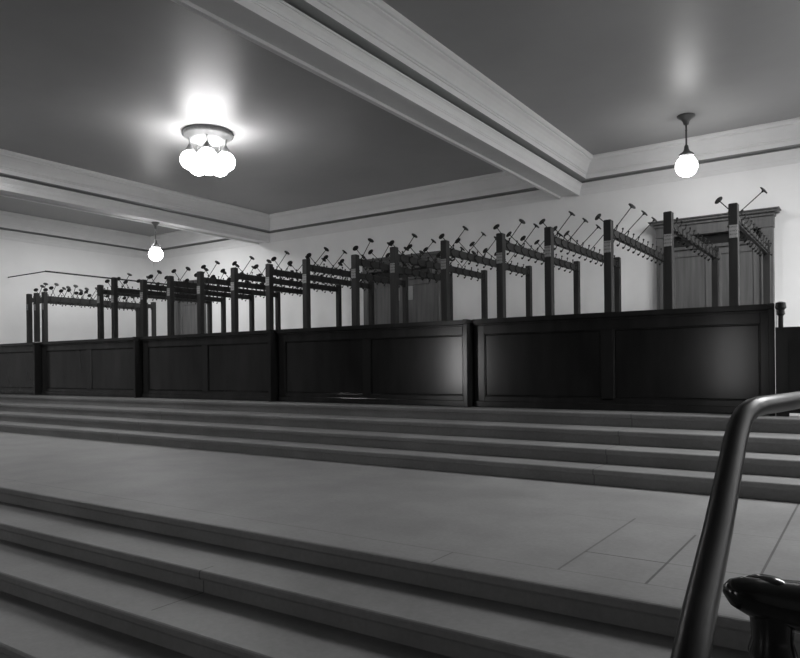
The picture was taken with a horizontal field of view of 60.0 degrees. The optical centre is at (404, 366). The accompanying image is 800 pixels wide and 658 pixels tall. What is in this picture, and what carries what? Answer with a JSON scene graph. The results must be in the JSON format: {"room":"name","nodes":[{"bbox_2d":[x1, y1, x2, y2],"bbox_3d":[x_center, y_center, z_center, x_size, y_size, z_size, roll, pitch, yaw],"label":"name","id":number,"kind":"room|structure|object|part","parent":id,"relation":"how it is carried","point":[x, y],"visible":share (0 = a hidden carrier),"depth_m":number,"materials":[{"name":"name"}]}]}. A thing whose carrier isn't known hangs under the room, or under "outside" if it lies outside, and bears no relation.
{"room":"theater cloakroom lobby","nodes":[
{"label":"theater cloakroom lobby","id":0,"kind":"room"},
{"bbox_2d":[0,347,33,390],"bbox_3d":[-8.129,0.084,14.281,3.430,0.945,0.550,-1,0,34],"label":"panel","id":1,"kind":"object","parent":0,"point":[13,349],"depth_m":13.58,"materials":[{"name":"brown wood"}]},
{"bbox_2d":[0,239,152,343],"bbox_3d":[-12.080,-0.970,11.785,0.200,5.350,18.000,-1,0,34],"label":"wall","id":2,"kind":"structure","parent":0,"point":[65,323],"depth_m":17.04,"materials":[{"name":"paint"}]},
{"bbox_2d":[8,270,166,284],"bbox_3d":[-7.367,-2.064,17.101,1.670,0.100,3.900,-1,0,34],"label":"pole","id":3,"kind":"object","parent":2,"relation":"attached to","point":[45,270],"visible":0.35,"depth_m":15.74,"materials":[{"name":"black metal"}]},
{"bbox_2d":[0,196,257,259],"bbox_3d":[-10.322,-3.178,10.581,4.102,0.570,18.002,-1,0,34],"label":"trim","id":4,"kind":"structure","parent":2,"relation":"attached to","point":[13,226],"depth_m":17.51,"materials":[{"name":"paint"}]},
{"bbox_2d":[0,0,799,235],"bbox_3d":[-3.534,-3.634,5.987,20.900,0.200,18.400,-1,0,34],"label":"ceiling","id":5,"kind":"structure","parent":0,"point":[109,87],"depth_m":8.89,"materials":[{"name":"paint"}]},
{"bbox_2d":[149,222,162,260],"bbox_3d":[-5.173,-2.580,14.382,0.284,0.802,0.284,-1,0,34],"label":"pendant lamp","id":6,"kind":"object","parent":5,"relation":"hanging from","point":[155,253],"visible":1,"depth_m":14.31,"materials":[{"name":"white glass"}]},
{"bbox_3d":[-5.170,-2.321,14.382,0.284,0.284,0.284,-1,0,34],"label":"globe","id":7,"kind":"part","parent":6,"relation":"part of","materials":[{"name":"white glass"}]},
{"bbox_2d":[180,124,234,176],"bbox_3d":[-2.990,-3.217,10.524,0.795,0.645,0.799,-1,0,34],"label":"chandelier","id":8,"kind":"object","parent":5,"relation":"hanging from","point":[205,160],"visible":1,"depth_m":10.32,"materials":[{"name":"white glass"}]},
{"bbox_3d":[-3.215,-3.082,10.369,0.290,0.290,0.290,-1,0,34],"label":"globe","id":9,"kind":"part","parent":8,"relation":"part of","materials":[{"name":"white glass"}]},
{"bbox_3d":[-3.217,-3.320,10.369,0.150,0.236,0.150,-1,0,34],"label":"arm","id":10,"kind":"part","parent":8,"relation":"part of","materials":[{"name":"grey metal"}]},
{"bbox_3d":[-3.185,-3.082,10.685,0.290,0.290,0.290,-1,0,34],"label":"globe","id":11,"kind":"part","parent":8,"relation":"part of","materials":[{"name":"white glass"}]},
{"bbox_3d":[-2.923,-3.085,10.243,0.290,0.290,0.290,-1,0,34],"label":"globe","id":12,"kind":"part","parent":8,"relation":"part of","materials":[{"name":"white glass"}]},
{"bbox_3d":[-2.926,-3.323,10.243,0.150,0.236,0.150,-1,0,34],"label":"arm","id":13,"kind":"part","parent":8,"relation":"part of","materials":[{"name":"grey metal"}]},
{"bbox_3d":[-2.982,-3.039,10.507,0.290,0.290,0.290,-1,0,34],"label":"globe","id":14,"kind":"part","parent":8,"relation":"part of","materials":[{"name":"white glass"}]},
{"bbox_3d":[-2.875,-3.085,10.754,0.290,0.290,0.290,-1,0,34],"label":"globe","id":15,"kind":"part","parent":8,"relation":"part of","materials":[{"name":"white glass"}]},
{"bbox_3d":[-2.713,-3.087,10.481,0.290,0.290,0.290,-1,0,34],"label":"globe","id":16,"kind":"part","parent":8,"relation":"part of","materials":[{"name":"white glass"}]},
{"bbox_3d":[-2.716,-3.325,10.481,0.150,0.236,0.150,-1,0,34],"label":"arm","id":17,"kind":"part","parent":8,"relation":"part of","materials":[{"name":"grey metal"}]},
{"bbox_2d":[675,113,697,176],"bbox_3d":[4.060,-3.171,10.005,0.304,0.882,0.304,-1,0,34],"label":"pendant lamp","id":18,"kind":"object","parent":5,"relation":"hanging from","point":[687,165],"visible":1,"depth_m":9.93,"materials":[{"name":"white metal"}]},
{"bbox_3d":[4.059,-3.333,10.005,0.036,0.318,0.036,-1,0,34],"label":"stem","id":19,"kind":"part","parent":18,"relation":"part of","materials":[{"name":"grey metal"}]},
{"bbox_3d":[4.063,-2.882,10.005,0.304,0.304,0.304,-1,0,34],"label":"globe","id":20,"kind":"part","parent":18,"relation":"part of","materials":[{"name":"white glass"}]},
{"bbox_2d":[0,432,799,617],"bbox_3d":[-2.776,1.159,7.034,20.500,0.300,2.670,-1,0,34],"label":"floor","id":21,"kind":"structure","parent":0,"point":[638,543],"depth_m":4.70,"materials":[{"name":"stone"}]},
{"bbox_2d":[0,394,799,501],"bbox_3d":[-0.262,0.730,10.758,20.500,0.510,6.480,-1,0,34],"label":"stairs","id":22,"kind":"structure","parent":21,"relation":"on","point":[668,451],"depth_m":6.99,"materials":[{"name":"stone"}]},
{"bbox_2d":[0,342,41,394],"bbox_3d":[-8.154,0.059,14.244,3.431,0.995,0.740,-1,0,34],"label":"counter","id":23,"kind":"object","parent":22,"relation":"on","point":[20,363],"depth_m":13.52,"materials":[{"name":"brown wood"}]},
{"bbox_2d":[0,342,32,347],"bbox_3d":[-8.135,-0.401,14.279,3.430,0.075,0.655,-1,0,34],"label":"countertop","id":24,"kind":"structure","parent":23,"relation":"on","point":[13,344],"depth_m":13.51,"materials":[{"name":"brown wood"}]},
{"bbox_3d":[-7.590,0.078,13.605,1.520,0.705,0.026,-1,0,34],"label":"panel","id":25,"kind":"part","parent":23,"relation":"part of","materials":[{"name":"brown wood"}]},
{"bbox_2d":[26,285,139,342],"bbox_3d":[-7.475,-0.622,16.347,0.561,2.343,2.813,-1,0,34],"label":"coat rack","id":26,"kind":"object","parent":22,"relation":"on","point":[29,300],"visible":0.38,"depth_m":15.25,"materials":[{"name":"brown wood"}]},
{"bbox_3d":[-8.247,-0.513,15.232,0.092,2.142,0.092,-1,0,34],"label":"post","id":27,"kind":"part","parent":26,"relation":"part of","materials":[{"name":"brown wood"}]},
{"bbox_3d":[-7.494,-1.460,16.359,0.048,0.099,2.630,-1,0,34],"label":"rail","id":28,"kind":"part","parent":26,"relation":"part of","materials":[{"name":"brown wood"}]},
{"bbox_3d":[-6.723,-0.517,17.485,0.086,2.117,0.086,-1,0,34],"label":"post","id":29,"kind":"part","parent":26,"relation":"part of","materials":[{"name":"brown wood"}]},
{"bbox_2d":[39,337,142,397],"bbox_3d":[-5.450,0.031,12.415,3.061,0.995,0.740,-1,0,34],"label":"counter","id":30,"kind":"object","parent":22,"relation":"on","point":[109,367],"depth_m":12.14,"materials":[{"name":"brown wood"}]},
{"bbox_3d":[-6.176,0.064,12.649,1.335,0.705,0.026,-1,0,34],"label":"panel","id":31,"kind":"part","parent":30,"relation":"part of","materials":[{"name":"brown wood"}]},
{"bbox_2d":[39,337,132,345],"bbox_3d":[-5.431,-0.429,12.450,3.060,0.075,0.655,-1,0,34],"label":"countertop","id":32,"kind":"structure","parent":30,"relation":"on","point":[128,339],"depth_m":12.16,"materials":[{"name":"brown wood"}]},
{"bbox_3d":[-4.962,0.051,11.828,1.335,0.705,0.026,-1,0,34],"label":"panel","id":33,"kind":"part","parent":30,"relation":"part of","materials":[{"name":"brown wood"}]},
{"bbox_2d":[34,283,147,341],"bbox_3d":[-7.221,-0.635,16.175,0.558,2.363,2.813,-1,0,34],"label":"coat rack","id":34,"kind":"object","parent":22,"relation":"on","point":[37,297],"visible":0.44,"depth_m":15.06,"materials":[{"name":"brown wood"}]},
{"bbox_3d":[-7.990,-0.516,15.059,0.092,2.142,0.092,-1,0,34],"label":"post","id":35,"kind":"part","parent":34,"relation":"part of","materials":[{"name":"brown wood"}]},
{"bbox_3d":[-7.238,-1.462,16.185,0.048,0.099,2.630,-1,0,34],"label":"rail","id":36,"kind":"part","parent":34,"relation":"part of","materials":[{"name":"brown wood"}]},
{"bbox_2d":[41,283,155,341],"bbox_3d":[-6.949,-0.630,15.992,0.558,2.348,2.813,-1,0,34],"label":"coat rack","id":37,"kind":"object","parent":22,"relation":"on","point":[46,298],"visible":0.68,"depth_m":15.38,"materials":[{"name":"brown wood"}]},
{"bbox_3d":[-7.725,-0.519,14.879,0.092,2.142,0.092,-1,0,34],"label":"post","id":38,"kind":"part","parent":37,"relation":"part of","materials":[{"name":"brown wood"}]},
{"bbox_3d":[-6.973,-1.465,16.006,0.048,0.099,2.630,-1,0,34],"label":"rail","id":39,"kind":"part","parent":37,"relation":"part of","materials":[{"name":"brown wood"}]},
{"bbox_3d":[-6.201,-0.522,17.132,0.086,2.117,0.086,-1,0,34],"label":"post","id":40,"kind":"part","parent":37,"relation":"part of","materials":[{"name":"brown wood"}]},
{"bbox_2d":[97,279,211,338],"bbox_3d":[-5.336,-0.632,14.900,0.349,2.318,2.813,-1,0,34],"label":"coat rack","id":41,"kind":"object","parent":22,"relation":"on","point":[101,291],"visible":0.35,"depth_m":13.80,"materials":[{"name":"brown wood"}]},
{"bbox_3d":[-6.021,-0.537,13.727,0.092,2.142,0.092,-1,0,34],"label":"post","id":42,"kind":"part","parent":41,"relation":"part of","materials":[{"name":"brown wood"}]},
{"bbox_3d":[-5.269,-1.483,14.853,0.048,0.099,2.630,-1,0,34],"label":"rail","id":43,"kind":"part","parent":41,"relation":"part of","materials":[{"name":"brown wood"}]},
{"bbox_3d":[-4.497,-0.540,15.980,0.086,2.117,0.086,-1,0,34],"label":"post","id":44,"kind":"part","parent":41,"relation":"part of","materials":[{"name":"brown wood"}]},
{"bbox_2d":[111,273,225,337],"bbox_3d":[-4.860,-0.650,14.578,0.563,2.344,2.813,-1,0,34],"label":"coat rack","id":45,"kind":"object","parent":22,"relation":"on","point":[115,290],"visible":0.61,"depth_m":13.79,"materials":[{"name":"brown wood"}]},
{"bbox_3d":[-5.633,-0.596,13.464,0.092,2.252,0.092,-1,0,34],"label":"post","id":46,"kind":"part","parent":45,"relation":"part of","materials":[{"name":"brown wood"}]},
{"bbox_3d":[-4.880,-1.487,14.591,0.048,0.099,2.630,-1,0,34],"label":"rail","id":47,"kind":"part","parent":45,"relation":"part of","materials":[{"name":"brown wood"}]},
{"bbox_3d":[-4.109,-0.544,15.717,0.086,2.117,0.086,-1,0,34],"label":"post","id":48,"kind":"part","parent":45,"relation":"part of","materials":[{"name":"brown wood"}]},
{"bbox_2d":[140,270,254,336],"bbox_3d":[-4.101,-0.657,14.065,0.570,2.342,2.813,-1,0,34],"label":"coat rack","id":49,"kind":"object","parent":22,"relation":"on","point":[144,287],"visible":0.58,"depth_m":13.33,"materials":[{"name":"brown wood"}]},
{"bbox_3d":[-4.878,-0.546,12.954,0.092,2.137,0.092,-1,0,34],"label":"post","id":50,"kind":"part","parent":49,"relation":"part of","materials":[{"name":"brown wood"}]},
{"bbox_3d":[-4.126,-1.495,14.080,0.048,0.099,2.630,-1,0,34],"label":"rail","id":51,"kind":"part","parent":49,"relation":"part of","materials":[{"name":"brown wood"}]},
{"bbox_3d":[-3.354,-0.552,15.207,0.086,2.117,0.086,-1,0,34],"label":"post","id":52,"kind":"part","parent":49,"relation":"part of","materials":[{"name":"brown wood"}]},
{"bbox_2d":[140,329,278,401],"bbox_3d":[-2.907,0.005,10.695,3.041,0.995,0.740,-1,0,34],"label":"counter","id":53,"kind":"object","parent":22,"relation":"on","point":[242,365],"depth_m":10.40,"materials":[{"name":"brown wood"}]},
{"bbox_3d":[-3.629,0.037,10.926,1.325,0.705,0.026,-1,0,34],"label":"panel","id":54,"kind":"part","parent":53,"relation":"part of","materials":[{"name":"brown wood"}]},
{"bbox_2d":[140,330,267,340],"bbox_3d":[-2.888,-0.456,10.730,3.040,0.075,0.655,-1,0,34],"label":"countertop","id":55,"kind":"structure","parent":53,"relation":"on","point":[261,332],"depth_m":10.41,"materials":[{"name":"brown wood"}]},
{"bbox_3d":[-2.424,0.025,10.111,1.325,0.705,0.026,-1,0,34],"label":"panel","id":56,"kind":"part","parent":53,"relation":"part of","materials":[{"name":"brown wood"}]},
{"bbox_2d":[167,267,280,334],"bbox_3d":[-3.444,-0.668,13.621,0.569,2.352,2.813,-1,0,34],"label":"coat rack","id":57,"kind":"object","parent":22,"relation":"on","point":[171,283],"visible":0.59,"depth_m":12.93,"materials":[{"name":"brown wood"}]},
{"bbox_3d":[-4.224,-0.555,12.511,0.092,2.142,0.092,-1,0,34],"label":"post","id":58,"kind":"part","parent":57,"relation":"part of","materials":[{"name":"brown wood"}]},
{"bbox_3d":[-3.471,-1.502,13.637,0.048,0.099,2.630,-1,0,34],"label":"rail","id":59,"kind":"part","parent":57,"relation":"part of","materials":[{"name":"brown wood"}]},
{"bbox_3d":[-2.700,-0.558,14.764,0.086,2.117,0.086,-1,0,34],"label":"post","id":60,"kind":"part","parent":57,"relation":"part of","materials":[{"name":"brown wood"}]},
{"bbox_2d":[197,261,302,333],"bbox_3d":[-2.779,-0.675,13.171,0.561,2.352,2.813,-1,0,34],"label":"coat rack","id":61,"kind":"object","parent":22,"relation":"on","point":[201,279],"visible":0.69,"depth_m":12.30,"materials":[{"name":"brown wood"}]},
{"bbox_3d":[-3.547,-0.567,12.053,0.092,2.152,0.092,-1,0,34],"label":"post","id":62,"kind":"part","parent":61,"relation":"part of","materials":[{"name":"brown wood"}]},
{"bbox_3d":[-2.795,-1.509,13.180,0.048,0.099,2.630,-1,0,34],"label":"rail","id":63,"kind":"part","parent":61,"relation":"part of","materials":[{"name":"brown wood"}]},
{"bbox_2d":[231,256,341,331],"bbox_3d":[-2.068,-0.677,12.690,0.552,2.342,2.813,-1,0,34],"label":"coat rack","id":64,"kind":"object","parent":22,"relation":"on","point":[235,276],"visible":0.66,"depth_m":12.01,"materials":[{"name":"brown wood"}]},
{"bbox_3d":[-2.839,-0.570,11.574,0.092,2.142,0.092,-1,0,34],"label":"post","id":65,"kind":"part","parent":64,"relation":"part of","materials":[{"name":"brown wood"}]},
{"bbox_3d":[-2.087,-1.516,12.701,0.048,0.099,2.630,-1,0,34],"label":"rail","id":66,"kind":"part","parent":64,"relation":"part of","materials":[{"name":"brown wood"}]},
{"bbox_3d":[-1.315,-0.573,13.827,0.086,2.117,0.086,-1,0,34],"label":"post","id":67,"kind":"part","parent":64,"relation":"part of","materials":[{"name":"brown wood"}]},
{"bbox_2d":[265,251,374,329],"bbox_3d":[-1.389,-0.686,12.230,0.565,2.345,2.813,-1,0,34],"label":"coat rack","id":68,"kind":"object","parent":22,"relation":"on","point":[270,272],"visible":0.64,"depth_m":11.56,"materials":[{"name":"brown wood"}]},
{"bbox_3d":[-2.166,-0.572,11.119,0.092,2.132,0.092,-1,0,34],"label":"post","id":69,"kind":"part","parent":68,"relation":"part of","materials":[{"name":"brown wood"}]},
{"bbox_3d":[-1.414,-1.523,12.246,0.048,0.099,2.630,-1,0,34],"label":"rail","id":70,"kind":"part","parent":68,"relation":"part of","materials":[{"name":"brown wood"}]},
{"bbox_3d":[-0.642,-0.580,13.372,0.086,2.117,0.086,-1,0,34],"label":"post","id":71,"kind":"part","parent":68,"relation":"part of","materials":[{"name":"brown wood"}]},
{"bbox_2d":[302,247,408,327],"bbox_3d":[-0.734,-0.691,11.787,0.558,2.342,2.813,-1,0,34],"label":"coat rack","id":72,"kind":"object","parent":22,"relation":"on","point":[307,267],"visible":0.69,"depth_m":11.09,"materials":[{"name":"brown wood"}]},
{"bbox_3d":[-1.510,-0.578,10.675,0.092,2.132,0.092,-1,0,34],"label":"post","id":73,"kind":"part","parent":72,"relation":"part of","materials":[{"name":"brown wood"}]},
{"bbox_3d":[-0.758,-1.530,11.802,0.048,0.099,2.630,-1,0,34],"label":"rail","id":74,"kind":"part","parent":72,"relation":"part of","materials":[{"name":"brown wood"}]},
{"bbox_3d":[0.014,-0.587,12.929,0.086,2.117,0.086,-1,0,34],"label":"post","id":75,"kind":"part","parent":72,"relation":"part of","materials":[{"name":"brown wood"}]},
{"bbox_2d":[276,319,474,406],"bbox_3d":[-0.364,-0.022,8.975,3.061,0.995,0.740,-1,0,34],"label":"counter","id":76,"kind":"object","parent":22,"relation":"on","point":[431,363],"depth_m":8.66,"materials":[{"name":"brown wood"}]},
{"bbox_3d":[-1.090,0.011,9.209,1.335,0.705,0.026,-1,0,34],"label":"panel","id":77,"kind":"part","parent":76,"relation":"part of","materials":[{"name":"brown wood"}]},
{"bbox_2d":[276,320,462,334],"bbox_3d":[-0.345,-0.482,9.010,3.060,0.075,0.655,-1,0,34],"label":"countertop","id":78,"kind":"structure","parent":76,"relation":"on","point":[452,323],"depth_m":8.66,"materials":[{"name":"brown wood"}]},
{"bbox_3d":[0.123,-0.002,8.388,1.335,0.705,0.026,-1,0,34],"label":"panel","id":79,"kind":"part","parent":76,"relation":"part of","materials":[{"name":"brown wood"}]},
{"bbox_2d":[351,238,452,325],"bbox_3d":[0.046,-0.704,11.260,0.555,2.351,2.813,-1,0,34],"label":"coat rack","id":80,"kind":"object","parent":22,"relation":"on","point":[356,262],"visible":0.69,"depth_m":10.44,"materials":[{"name":"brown wood"}]},
{"bbox_3d":[-0.718,-0.574,10.140,0.092,2.107,0.092,-1,0,34],"label":"post","id":81,"kind":"part","parent":80,"relation":"part of","materials":[{"name":"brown wood"}]},
{"bbox_3d":[0.034,-1.538,11.266,0.048,0.099,2.630,-1,0,34],"label":"rail","id":82,"kind":"part","parent":80,"relation":"part of","materials":[{"name":"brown wood"}]},
{"bbox_3d":[0.805,-0.595,12.393,0.086,2.117,0.086,-1,0,34],"label":"post","id":83,"kind":"part","parent":80,"relation":"part of","materials":[{"name":"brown wood"}]},
{"bbox_2d":[389,233,487,323],"bbox_3d":[0.635,-0.705,10.861,0.547,2.340,2.813,-1,0,34],"label":"coat rack","id":84,"kind":"object","parent":22,"relation":"on","point":[395,258],"visible":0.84,"depth_m":10.19,"materials":[{"name":"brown wood"}]},
{"bbox_3d":[-0.143,-0.600,9.751,0.092,2.147,0.092,-1,0,34],"label":"post","id":85,"kind":"part","parent":84,"relation":"part of","materials":[{"name":"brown wood"}]},
{"bbox_3d":[0.609,-1.544,10.877,0.048,0.099,2.630,-1,0,34],"label":"rail","id":86,"kind":"part","parent":84,"relation":"part of","materials":[{"name":"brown wood"}]},
{"bbox_3d":[1.381,-0.601,12.004,0.086,2.117,0.086,-1,0,34],"label":"post","id":87,"kind":"part","parent":84,"relation":"part of","materials":[{"name":"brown wood"}]},
{"bbox_2d":[439,226,532,320],"bbox_3d":[1.313,-0.716,10.403,0.546,2.350,2.813,-1,0,34],"label":"coat rack","id":88,"kind":"object","parent":22,"relation":"on","point":[446,252],"visible":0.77,"depth_m":9.66,"materials":[{"name":"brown wood"}]},
{"bbox_3d":[0.545,-0.607,9.285,0.092,2.147,0.092,-1,0,34],"label":"post","id":89,"kind":"part","parent":88,"relation":"part of","materials":[{"name":"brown wood"}]},
{"bbox_3d":[1.298,-1.551,10.412,0.048,0.099,2.630,-1,0,34],"label":"rail","id":90,"kind":"part","parent":88,"relation":"part of","materials":[{"name":"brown wood"}]},
{"bbox_3d":[2.070,-0.608,11.538,0.086,2.117,0.086,-1,0,34],"label":"post","id":91,"kind":"part","parent":88,"relation":"part of","materials":[{"name":"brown wood"}]},
{"bbox_2d":[493,219,580,317],"bbox_3d":[2.003,-0.729,9.936,0.533,2.360,2.813,-1,0,34],"label":"coat rack","id":92,"kind":"object","parent":22,"relation":"on","point":[502,245],"visible":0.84,"depth_m":9.11,"materials":[{"name":"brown wood"}]},
{"bbox_3d":[1.229,-0.614,8.823,0.092,2.147,0.092,-1,0,34],"label":"post","id":93,"kind":"part","parent":92,"relation":"part of","materials":[{"name":"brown wood"}]},
{"bbox_3d":[1.981,-1.558,9.949,0.048,0.099,2.630,-1,0,34],"label":"rail","id":94,"kind":"part","parent":92,"relation":"part of","materials":[{"name":"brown wood"}]},
{"bbox_3d":[2.753,-0.615,11.076,0.086,2.117,0.086,-1,0,34],"label":"post","id":95,"kind":"part","parent":92,"relation":"part of","materials":[{"name":"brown wood"}]},
{"bbox_2d":[539,211,620,314],"bbox_3d":[2.541,-0.726,9.572,0.533,2.344,2.813,-1,0,34],"label":"coat rack","id":96,"kind":"object","parent":22,"relation":"on","point":[550,239],"visible":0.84,"depth_m":8.72,"materials":[{"name":"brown wood"}]},
{"bbox_3d":[1.767,-0.620,8.459,0.092,2.147,0.092,-1,0,34],"label":"post","id":97,"kind":"part","parent":96,"relation":"part of","materials":[{"name":"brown wood"}]},
{"bbox_3d":[2.519,-1.564,9.585,0.048,0.099,2.630,-1,0,34],"label":"rail","id":98,"kind":"part","parent":96,"relation":"part of","materials":[{"name":"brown wood"}]},
{"bbox_3d":[3.291,-0.621,10.712,0.086,2.117,0.086,-1,0,34],"label":"post","id":99,"kind":"part","parent":96,"relation":"part of","materials":[{"name":"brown wood"}]},
{"bbox_2d":[472,303,777,415],"bbox_3d":[2.187,-0.048,7.249,3.061,0.995,0.740,-1,0,34],"label":"counter","id":100,"kind":"object","parent":22,"relation":"on","point":[716,359],"depth_m":6.93,"materials":[{"name":"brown wood"}]},
{"bbox_3d":[1.461,-0.016,7.483,1.335,0.705,0.026,-1,0,34],"label":"panel","id":101,"kind":"part","parent":100,"relation":"part of","materials":[{"name":"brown wood"}]},
{"bbox_2d":[472,304,767,325],"bbox_3d":[2.206,-0.508,7.285,3.060,0.075,0.655,-1,0,34],"label":"countertop","id":102,"kind":"structure","parent":100,"relation":"on","point":[756,308],"depth_m":6.89,"materials":[{"name":"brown wood"}]},
{"bbox_3d":[2.674,-0.028,6.662,1.335,0.705,0.026,-1,0,34],"label":"panel","id":103,"kind":"part","parent":100,"relation":"part of","materials":[{"name":"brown wood"}]},
{"bbox_2d":[595,203,663,311],"bbox_3d":[3.146,-0.727,9.163,0.545,2.332,2.813,-1,0,34],"label":"coat rack","id":104,"kind":"object","parent":22,"relation":"on","point":[610,235],"visible":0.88,"depth_m":8.03,"materials":[{"name":"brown wood"}]},
{"bbox_3d":[2.372,-0.624,8.050,0.092,2.142,0.092,-1,0,34],"label":"post","id":105,"kind":"part","parent":104,"relation":"part of","materials":[{"name":"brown wood"}]},
{"bbox_3d":[3.124,-1.570,9.176,0.048,0.099,2.630,-1,0,34],"label":"rail","id":106,"kind":"part","parent":104,"relation":"part of","materials":[{"name":"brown wood"}]},
{"bbox_3d":[3.896,-0.627,10.303,0.086,2.117,0.086,-1,0,34],"label":"post","id":107,"kind":"part","parent":104,"relation":"part of","materials":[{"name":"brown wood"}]},
{"bbox_2d":[663,211,719,308],"bbox_3d":[3.687,-0.640,8.798,0.170,2.147,2.813,-1,0,34],"label":"coat rack","id":108,"kind":"object","parent":22,"relation":"on","point":[670,228],"visible":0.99,"depth_m":7.67,"materials":[{"name":"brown wood"}]},
{"bbox_3d":[2.927,-0.632,7.674,0.092,2.147,0.092,-1,0,34],"label":"post","id":109,"kind":"part","parent":108,"relation":"part of","materials":[{"name":"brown wood"}]},
{"bbox_3d":[3.679,-1.576,8.801,0.048,0.099,2.630,-1,0,34],"label":"rail","id":110,"kind":"part","parent":108,"relation":"part of","materials":[{"name":"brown wood"}]},
{"bbox_3d":[4.451,-0.633,9.927,0.086,2.117,0.086,-1,0,34],"label":"post","id":111,"kind":"part","parent":108,"relation":"part of","materials":[{"name":"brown wood"}]},
{"bbox_2d":[715,187,772,305],"bbox_3d":[4.259,-0.732,8.410,0.537,2.320,2.813,-1,0,34],"label":"coat rack","id":112,"kind":"object","parent":22,"relation":"on","point":[735,222],"visible":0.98,"depth_m":7.29,"materials":[{"name":"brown wood"}]},
{"bbox_3d":[3.473,-0.637,7.304,0.092,2.147,0.092,-1,0,34],"label":"post","id":113,"kind":"part","parent":112,"relation":"part of","materials":[{"name":"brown wood"}]},
{"bbox_3d":[4.226,-1.581,8.431,0.048,0.099,2.630,-1,0,34],"label":"rail","id":114,"kind":"part","parent":112,"relation":"part of","materials":[{"name":"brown wood"}]},
{"bbox_3d":[4.997,-0.638,9.557,0.086,2.117,0.086,-1,0,34],"label":"post","id":115,"kind":"part","parent":112,"relation":"part of","materials":[{"name":"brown wood"}]},
{"bbox_2d":[775,301,799,416],"bbox_3d":[3.704,-0.067,5.788,1.085,1.002,0.088,-1,0,34],"label":"gate","id":116,"kind":"object","parent":22,"relation":"on","point":[787,339],"visible":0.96,"depth_m":6.02,"materials":[{"name":"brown wood"}]},
{"bbox_2d":[670,391,799,657],"bbox_3d":[1.644,0.744,2.934,0.275,1.262,4.310,-1,0,40],"label":"handrail","id":117,"kind":"object","parent":21,"relation":"on","point":[694,637],"visible":1,"depth_m":2.24,"materials":[{"name":"black metal"}]},
{"bbox_2d":[153,163,799,335],"bbox_3d":[1.591,-1.111,13.524,20.900,5.350,0.200,-1,0,34],"label":"wall","id":118,"kind":"structure","parent":0,"point":[691,197],"depth_m":12.82,"materials":[{"name":"paint"}]},
{"bbox_2d":[0,190,268,243],"bbox_3d":[-8.458,-3.197,9.320,0.400,0.570,18.000,-1,0,34],"label":"trim","id":119,"kind":"structure","parent":118,"relation":"attached to","point":[2,192],"depth_m":13.62,"materials":[{"name":"paint"}]},
{"bbox_2d":[174,280,206,334],"bbox_3d":[-5.686,-0.840,18.158,1.350,2.742,0.280,-1,0,34],"label":"door","id":120,"kind":"structure","parent":118,"relation":"in","point":[185,315],"depth_m":18.29,"materials":[{"name":"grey wood"}]},
{"bbox_2d":[0,0,557,242],"bbox_3d":[-5.274,-3.231,7.166,7.292,0.570,18.002,-1,0,34],"label":"trim","id":121,"kind":"structure","parent":118,"relation":"attached to","point":[20,173],"depth_m":13.73,"materials":[{"name":"paint"}]},
{"bbox_2d":[173,0,578,198],"bbox_3d":[-2.093,-3.264,5.014,0.390,0.570,18.000,-1,0,34],"label":"ceiling beam","id":122,"kind":"structure","parent":118,"relation":"attached to","point":[228,14],"depth_m":7.31,"materials":[{"name":"paint"}]},
{"bbox_2d":[362,251,440,324],"bbox_3d":[-0.095,-0.898,14.376,2.110,2.742,0.280,-1,0,34],"label":"door","id":123,"kind":"structure","parent":118,"relation":"in","point":[424,297],"depth_m":14.27,"materials":[{"name":"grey wood"}]},
{"bbox_3d":[-0.108,-2.219,14.376,2.110,0.100,0.280,-1,0,34],"label":"cornice","id":124,"kind":"part","parent":123,"relation":"part of","materials":[{"name":"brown wood"}]},
{"bbox_3d":[0.073,-1.509,14.334,0.230,0.280,0.034,-1,0,34],"label":"pane","id":125,"kind":"part","parent":123,"relation":"part of","materials":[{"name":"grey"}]},
{"bbox_2d":[231,0,799,195],"bbox_3d":[1.514,-3.301,2.575,8.322,0.570,18.002,-1,0,34],"label":"trim","id":126,"kind":"structure","parent":118,"relation":"attached to","point":[372,38],"depth_m":8.98,"materials":[{"name":"paint"}]},
{"bbox_2d":[648,206,780,309],"bbox_3d":[4.887,-0.980,11.006,1.920,2.802,0.280,-1,0,34],"label":"door","id":127,"kind":"structure","parent":118,"relation":"in","point":[692,272],"depth_m":10.99,"materials":[{"name":"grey wood"}]},
{"bbox_3d":[4.873,-2.331,11.006,1.920,0.100,0.280,-1,0,34],"label":"cornice","id":128,"kind":"part","parent":127,"relation":"part of","materials":[{"name":"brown wood"}]},
{"bbox_3d":[-6.085,1.651,2.135,20.900,0.200,9.100,-1,0,34],"label":"floor","id":129,"kind":"structure","parent":0,"visible":0},
{"bbox_2d":[0,486,799,657],"bbox_3d":[-3.860,1.275,5.429,20.500,0.510,1.215,-1,0,34],"label":"stairs","id":130,"kind":"structure","parent":129,"relation":"on","point":[79,578],"depth_m":3.47,"materials":[{"name":"stone"}]},
{"bbox_2d":[723,574,799,657],"bbox_3d":[1.120,0.853,1.553,0.765,0.740,0.126,-1,0,11],"label":"newel post","id":131,"kind":"object","parent":130,"relation":"on","point":[772,603],"visible":1,"depth_m":1.56,"materials":[{"name":"black wood"}]},
{"bbox_3d":[0.852,0.895,1.603,0.110,0.660,0.110,-1,0,34],"label":"post","id":132,"kind":"part","parent":131,"relation":"part of","materials":[{"name":"black wood"}]}
]}

